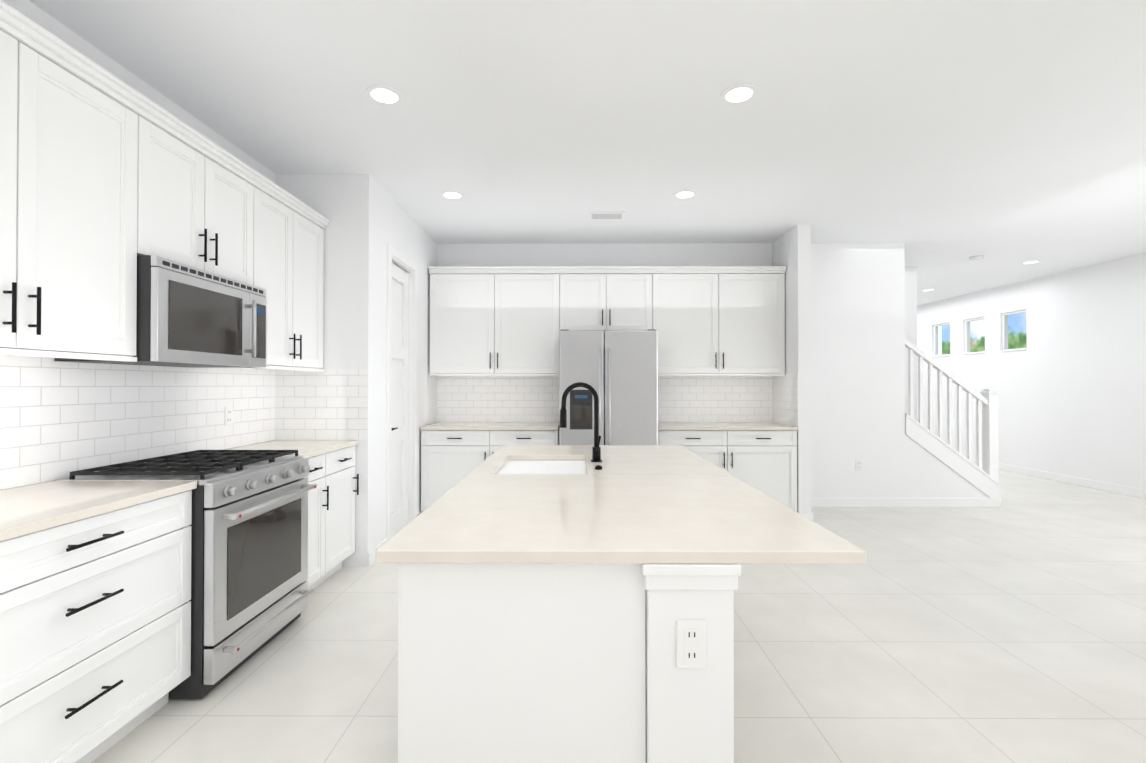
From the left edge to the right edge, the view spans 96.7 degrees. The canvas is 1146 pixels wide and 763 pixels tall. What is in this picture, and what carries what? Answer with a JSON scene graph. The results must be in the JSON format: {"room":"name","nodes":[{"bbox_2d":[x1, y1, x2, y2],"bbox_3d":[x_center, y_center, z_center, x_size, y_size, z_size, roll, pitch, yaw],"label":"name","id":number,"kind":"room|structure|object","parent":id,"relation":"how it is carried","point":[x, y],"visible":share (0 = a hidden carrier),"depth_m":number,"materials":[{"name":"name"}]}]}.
{"room":"kitchen","nodes":[
{"label":"kitchen","id":0,"kind":"room"},
{"bbox_2d":[2,0,275,489],"bbox_3d":[-2.222,-0.082,4.178,0.120,2.850,13.600,0,0,0],"label":"wall","id":1,"kind":"structure","parent":0,"point":[30,10],"depth_m":2.47,"materials":[{"name":"paint"}]},
{"bbox_2d":[0,16,155,359],"bbox_3d":[-1.993,-0.625,1.669,0.350,1.037,1.036,0,0,0],"label":"upper cabinet","id":2,"kind":"object","parent":1,"relation":"attached to","point":[106,178],"depth_m":1.84,"materials":[{"name":"paint"}]},
{"bbox_2d":[0,355,274,489],"bbox_3d":[-2.171,0.154,2.035,0.006,0.515,3.320,0,0,0],"label":"backsplash","id":3,"kind":"structure","parent":1,"relation":"attached to","point":[60,420],"depth_m":2.41,"materials":[{"name":"tile"}]},
{"bbox_2d":[225,406,232,424],"bbox_3d":[-2.158,0.215,3.195,0.007,0.116,0.072,0,0,0],"label":"outlet","id":4,"kind":"object","parent":3,"relation":"attached to","point":[228,415],"visible":1,"depth_m":3.19,"materials":[{"name":"white plastic"}]},
{"bbox_2d":[156,116,259,285],"bbox_3d":[-1.988,-0.834,2.509,0.350,0.607,0.762,0,0,0],"label":"upper cabinet","id":5,"kind":"object","parent":1,"relation":"attached to","point":[208,208],"depth_m":2.49,"materials":[{"name":"paint"}]},
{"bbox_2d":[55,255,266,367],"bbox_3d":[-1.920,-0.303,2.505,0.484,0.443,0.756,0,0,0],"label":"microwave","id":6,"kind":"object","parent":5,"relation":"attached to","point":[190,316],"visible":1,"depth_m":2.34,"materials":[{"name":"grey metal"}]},
{"bbox_2d":[256,184,327,371],"bbox_3d":[-1.984,-0.613,3.260,0.350,1.037,0.863,0,0,0],"label":"upper cabinet","id":7,"kind":"object","parent":1,"relation":"attached to","point":[290,250],"depth_m":3.26,"materials":[{"name":"paint"}]},
{"bbox_2d":[276,174,374,566],"bbox_3d":[-1.825,-0.085,3.756,0.680,2.850,0.120,0,0,0],"label":"wall","id":8,"kind":"structure","parent":0,"point":[344,204],"depth_m":3.70,"materials":[{"name":"white paint"}]},
{"bbox_2d":[275,369,367,439],"bbox_3d":[-1.822,0.167,3.691,0.674,0.515,0.006,0,0,0],"label":"backsplash","id":9,"kind":"structure","parent":8,"relation":"attached to","point":[328,404],"depth_m":3.69,"materials":[{"name":"tile"}]},
{"bbox_2d":[374,181,436,547],"bbox_3d":[-1.540,-0.079,4.669,0.120,2.850,1.710,0,0,0],"label":"wall","id":10,"kind":"structure","parent":0,"point":[399,228],"depth_m":4.16,"materials":[{"name":"paint"}]},
{"bbox_2d":[368,538,387,566],"bbox_3d":[-1.477,1.290,3.863,0.014,0.100,0.360,0,0,0],"label":"baseboard","id":11,"kind":"structure","parent":10,"relation":"attached to","point":[372,554],"depth_m":3.75,"materials":[{"name":"paint"}]},
{"bbox_2d":[391,263,408,537],"bbox_3d":[-1.517,0.168,4.422,0.078,2.337,0.560,0,0,0],"label":"pantry door","id":12,"kind":"structure","parent":10,"relation":"in","point":[399,456],"depth_m":4.53,"materials":[{"name":"paint"}]},
{"bbox_2d":[386,243,417,539],"bbox_3d":[-1.533,0.122,4.422,0.136,2.445,0.740,0,0,0],"label":"door frame","id":13,"kind":"structure","parent":10,"relation":"attached to","point":[401,259],"depth_m":4.70,"materials":[{"name":"paint"}]},
{"bbox_2d":[29,0,1145,305],"bbox_3d":[2.233,-1.557,4.164,9.030,0.100,13.840,0,0,0],"label":"ceiling","id":14,"kind":"structure","parent":0,"point":[943,140],"depth_m":2.87,"materials":[{"name":"paint"}]},
{"bbox_2d":[365,85,402,105],"bbox_3d":[-1.000,-1.516,2.704,0.190,0.004,0.190,0,0,0],"label":"recessed light","id":15,"kind":"object","parent":14,"relation":"in","point":[388,96],"visible":1,"depth_m":2.70,"materials":[{"name":"paint"}]},
{"bbox_2d":[440,191,463,199],"bbox_3d":[-0.976,-1.505,4.118,0.190,0.004,0.190,0,0,0],"label":"recessed light","id":16,"kind":"object","parent":14,"relation":"in","point":[450,195],"visible":1,"depth_m":4.12,"materials":[{"name":"paint"}]},
{"bbox_2d":[589,212,624,218],"bbox_3d":[0.305,-1.499,4.601,0.320,0.010,0.180,0,0,0],"label":"ceiling vent","id":17,"kind":"object","parent":14,"relation":"in","point":[606,215],"visible":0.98,"depth_m":4.58,"materials":[{"name":"metal"}]},
{"bbox_2d":[673,190,696,198],"bbox_3d":[0.903,-1.505,4.108,0.190,0.004,0.190,0,0,0],"label":"recessed light","id":18,"kind":"object","parent":14,"relation":"in","point":[684,194],"visible":1,"depth_m":4.10,"materials":[{"name":"paint"}]},
{"bbox_2d":[720,84,757,104],"bbox_3d":[0.879,-1.516,2.694,0.190,0.004,0.190,0,0,0],"label":"recessed light","id":19,"kind":"object","parent":14,"relation":"in","point":[735,94],"visible":1,"depth_m":2.69,"materials":[{"name":"paint"}]},
{"bbox_2d":[969,255,983,260],"bbox_3d":[4.828,-1.472,6.096,0.140,0.042,0.140,0,0,0],"label":"smoke detector","id":20,"kind":"object","parent":14,"relation":"attached to","point":[977,258],"visible":1,"depth_m":6.06,"materials":[{"name":"paint"}]},
{"bbox_2d":[1021,260,1040,263],"bbox_3d":[5.720,-1.489,6.364,0.190,0.004,0.190,0,0,0],"label":"recessed light","id":21,"kind":"object","parent":14,"relation":"in","point":[1032,262],"visible":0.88,"depth_m":6.36,"materials":[{"name":"paint"}]},
{"bbox_2d":[91,466,1145,762],"bbox_3d":[2.233,1.393,4.142,9.030,0.100,13.840,0,0,0],"label":"floor","id":22,"kind":"structure","parent":0,"point":[1011,628],"depth_m":2.46,"materials":[{"name":"tile"}]},
{"bbox_2d":[0,490,191,762],"bbox_3d":[-1.875,0.882,1.625,0.586,0.884,0.972,0,0,0],"label":"base cabinet","id":23,"kind":"object","parent":22,"relation":"on","point":[95,637],"depth_m":1.68,"materials":[{"name":"paint"}]},
{"bbox_2d":[0,440,357,541],"bbox_3d":[-1.862,0.427,1.977,0.606,0.030,3.411,0,0,0],"label":"countertop","id":24,"kind":"structure","parent":23,"relation":"on","point":[28,509],"depth_m":1.83,"materials":[{"name":"stone"}]},
{"bbox_2d":[54,450,316,698],"bbox_3d":[-1.792,0.856,2.495,0.740,0.949,0.760,0,0,0],"label":"range","id":25,"kind":"object","parent":22,"relation":"on","point":[250,591],"visible":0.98,"depth_m":2.31,"materials":[{"name":"grey metal"}]},
{"bbox_2d":[303,452,331,588],"bbox_3d":[-1.866,0.893,3.090,0.586,0.884,0.420,0,0,0],"label":"base cabinet","id":26,"kind":"object","parent":22,"relation":"on","point":[320,473],"depth_m":3.18,"materials":[{"name":"paint"}]},
{"bbox_2d":[332,445,358,574],"bbox_3d":[-1.865,0.895,3.428,0.586,0.884,0.501,0,0,0],"label":"base cabinet","id":27,"kind":"object","parent":22,"relation":"on","point":[343,460],"depth_m":3.50,"materials":[{"name":"paint"}]},
{"bbox_2d":[421,430,496,510],"bbox_3d":[-1.097,0.908,5.192,0.721,0.884,0.625,0,0,0],"label":"base cabinet","id":28,"kind":"object","parent":22,"relation":"on","point":[447,456],"depth_m":4.89,"materials":[{"name":"paint"}]},
{"bbox_2d":[497,429,558,449],"bbox_3d":[-0.498,0.908,5.189,0.720,0.884,0.625,0,0,0],"label":"base cabinet","id":29,"kind":"object","parent":22,"relation":"on","point":[504,437],"depth_m":4.88,"materials":[{"name":"paint"}]},
{"bbox_2d":[376,557,751,762],"bbox_3d":[-0.032,0.887,2.268,0.889,0.884,2.120,0,0,0],"label":"kitchen island","id":30,"kind":"object","parent":22,"relation":"on","point":[549,596],"depth_m":1.25,"materials":[{"name":"paint"}]},
{"bbox_2d":[376,445,866,563],"bbox_3d":[0.119,0.429,2.293,1.176,0.031,2.151,0,0,0],"label":"island countertop","id":31,"kind":"structure","parent":30,"relation":"on","point":[644,500],"depth_m":1.54,"materials":[{"name":"beige stone"}]},
{"bbox_2d":[496,457,587,472],"bbox_3d":[-0.151,0.548,2.588,0.459,0.227,0.646,0,0,0],"label":"sink","id":32,"kind":"object","parent":31,"relation":"in","point":[514,464],"depth_m":2.72,"materials":[{"name":"white ceramic"}]},
{"bbox_2d":[559,382,601,461],"bbox_3d":[0.041,0.210,2.631,0.224,0.412,0.111,0,0,0],"label":"faucet","id":33,"kind":"object","parent":31,"relation":"on","point":[596,452],"visible":1,"depth_m":2.65,"materials":[{"name":"black metal"}]},
{"bbox_2d":[595,465,601,469],"bbox_3d":[0.121,0.406,2.410,0.036,0.017,0.036,0,0,0],"label":"switch","id":34,"kind":"object","parent":31,"relation":"on","point":[598,467],"visible":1,"depth_m":2.40,"materials":[{"name":"black"}]},
{"bbox_2d":[676,620,706,667],"bbox_3d":[0.283,0.628,1.218,0.072,0.115,0.008,0,0,0],"label":"outlet","id":35,"kind":"object","parent":30,"relation":"attached to","point":[691,643],"visible":1,"depth_m":1.22,"materials":[{"name":"white plastic"}]},
{"bbox_2d":[559,330,657,444],"bbox_3d":[0.335,0.431,5.082,0.924,1.837,0.798,0,0,0],"label":"fridge","id":36,"kind":"object","parent":22,"relation":"on","point":[617,370],"visible":0.67,"depth_m":4.75,"materials":[{"name":"grey metal"}]},
{"bbox_2d":[658,430,736,476],"bbox_3d":[1.173,0.908,5.180,0.729,0.884,0.625,0,0,0],"label":"base cabinet","id":37,"kind":"object","parent":22,"relation":"on","point":[719,447],"depth_m":4.87,"materials":[{"name":"paint"}]},
{"bbox_2d":[737,430,796,511],"bbox_3d":[1.780,0.908,5.177,0.729,0.884,0.625,0,0,0],"label":"base cabinet","id":38,"kind":"object","parent":22,"relation":"on","point":[764,461],"depth_m":4.87,"materials":[{"name":"paint"}]},
{"bbox_2d":[420,422,797,429],"bbox_3d":[0.343,0.450,5.178,3.602,0.030,0.645,0,0,0],"label":"countertop","id":39,"kind":"structure","parent":38,"relation":"on","point":[555,426],"depth_m":4.90,"materials":[{"name":"stone"}]},
{"bbox_2d":[437,243,999,497],"bbox_3d":[1.560,-0.072,5.567,6.070,2.850,0.120,0,0,0],"label":"wall","id":40,"kind":"structure","parent":0,"point":[857,351],"depth_m":5.50,"materials":[{"name":"paint"}]},
{"bbox_2d":[429,270,499,373],"bbox_3d":[-1.096,-0.598,5.341,0.721,1.037,0.350,0,0,0],"label":"upper cabinet","id":41,"kind":"object","parent":40,"relation":"attached to","point":[465,304],"depth_m":5.18,"materials":[{"name":"paint"}]},
{"bbox_2d":[500,270,567,373],"bbox_3d":[-0.464,-0.598,5.337,0.783,1.037,0.350,0,0,0],"label":"upper cabinet","id":42,"kind":"object","parent":40,"relation":"attached to","point":[533,303],"depth_m":5.17,"materials":[{"name":"paint"}]},
{"bbox_2d":[437,376,771,421],"bbox_3d":[0.340,0.180,5.509,3.630,0.515,0.006,0,0,0],"label":"backsplash","id":43,"kind":"structure","parent":40,"relation":"attached to","point":[536,398],"depth_m":5.51,"materials":[{"name":"tile"}]},
{"bbox_2d":[568,270,655,330],"bbox_3d":[0.336,-0.815,5.335,0.940,0.602,0.350,0,0,0],"label":"upper cabinet","id":44,"kind":"object","parent":40,"relation":"attached to","point":[604,300],"depth_m":5.17,"materials":[{"name":"paint"}]},
{"bbox_2d":[656,270,727,373],"bbox_3d":[1.142,-0.598,5.329,0.791,1.037,0.350,0,0,0],"label":"upper cabinet","id":45,"kind":"object","parent":40,"relation":"attached to","point":[701,320],"depth_m":5.16,"materials":[{"name":"paint"}]},
{"bbox_2d":[728,270,785,373],"bbox_3d":[1.781,-0.598,5.325,0.729,1.037,0.350,0,0,0],"label":"upper cabinet","id":46,"kind":"object","parent":40,"relation":"attached to","point":[756,298],"depth_m":5.16,"materials":[{"name":"paint"}]},
{"bbox_2d":[856,460,862,470],"bbox_3d":[3.085,0.902,5.487,0.072,0.116,0.007,0,0,0],"label":"outlet","id":47,"kind":"object","parent":40,"relation":"attached to","point":[859,465],"visible":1,"depth_m":5.49,"materials":[{"name":"white plastic"}]},
{"bbox_2d":[811,498,1000,506],"bbox_3d":[3.435,1.302,5.478,2.320,0.100,0.017,0,0,0],"label":"baseboard","id":48,"kind":"structure","parent":40,"relation":"attached to","point":[920,502],"depth_m":5.47,"materials":[{"name":"paint"}]},
{"bbox_2d":[905,339,999,481],"bbox_3d":[4.096,0.435,5.549,1.022,1.836,0.124,0,0,0],"label":"stair railing","id":49,"kind":"object","parent":40,"relation":"on","point":[987,434],"visible":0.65,"depth_m":5.53,"materials":[{"name":"paint"}]},
{"bbox_2d":[905,413,999,503],"bbox_3d":[4.080,0.831,5.539,0.990,0.976,0.155,0,0,0],"label":"trim","id":50,"kind":"structure","parent":40,"relation":"attached to","point":[952,458],"depth_m":5.47,"materials":[{"name":"paint"}]},
{"bbox_2d":[772,225,810,512],"bbox_3d":[2.213,-0.075,5.183,0.120,2.850,0.640,0,0,0],"label":"wall","id":51,"kind":"structure","parent":0,"point":[791,251],"depth_m":4.87,"materials":[{"name":"paint"}]},
{"bbox_2d":[772,373,798,426],"bbox_3d":[2.150,0.178,5.179,0.006,0.515,0.634,0,0,0],"label":"backsplash","id":52,"kind":"structure","parent":51,"relation":"attached to","point":[785,399],"depth_m":5.15,"materials":[{"name":"tile"}]},
{"bbox_2d":[800,512,812,520],"bbox_3d":[2.270,1.300,5.156,0.034,0.100,0.634,0,0,0],"label":"baseboard","id":53,"kind":"structure","parent":51,"relation":"attached to","point":[809,515],"depth_m":4.84,"materials":[{"name":"paint"}]},
{"bbox_2d":[905,267,917,420],"bbox_3d":[1.162,-0.064,6.689,6.620,2.850,0.120,0,0,0],"label":"wall","id":54,"kind":"structure","parent":0,"point":[911,304],"depth_m":6.62,"materials":[{"name":"paint"}]},
{"bbox_2d":[917,253,1145,489],"bbox_3d":[6.688,-0.083,4.129,0.120,2.850,13.600,0,0,0],"label":"wall","id":55,"kind":"structure","parent":0,"point":[1069,383],"depth_m":6.91,"materials":[{"name":"paint"}]},
{"bbox_2d":[932,322,949,356],"bbox_3d":[6.690,-0.750,9.214,0.092,0.594,0.454,0,0,0],"label":"window","id":56,"kind":"structure","parent":55,"relation":"in","point":[936,337],"depth_m":9.41,"materials":[{"name":"paint"}]},
{"bbox_2d":[963,317,984,354],"bbox_3d":[6.685,-0.755,8.454,0.092,0.594,0.454,0,0,0],"label":"window","id":57,"kind":"structure","parent":55,"relation":"in","point":[967,343],"depth_m":8.65,"materials":[{"name":"paint"}]},
{"bbox_2d":[1000,310,1026,351],"bbox_3d":[6.681,-0.761,7.694,0.092,0.594,0.454,0,0,0],"label":"window","id":58,"kind":"structure","parent":55,"relation":"in","point":[1004,331],"depth_m":7.85,"materials":[{"name":"paint"}]},
{"bbox_2d":[966,457,1145,498],"bbox_3d":[6.619,1.292,4.119,0.017,0.100,13.600,0,0,0],"label":"baseboard","id":59,"kind":"structure","parent":55,"relation":"attached to","point":[1131,491],"depth_m":6.72,"materials":[{"name":"paint"}]},
{"label":"outside","id":60,"kind":"structure","parent":0,"visible":0},
{"bbox_2d":[941,312,1026,354],"bbox_3d":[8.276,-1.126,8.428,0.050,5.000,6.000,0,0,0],"label":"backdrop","id":61,"kind":"structure","parent":60,"point":[980,347],"depth_m":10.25,"materials":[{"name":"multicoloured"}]}
]}

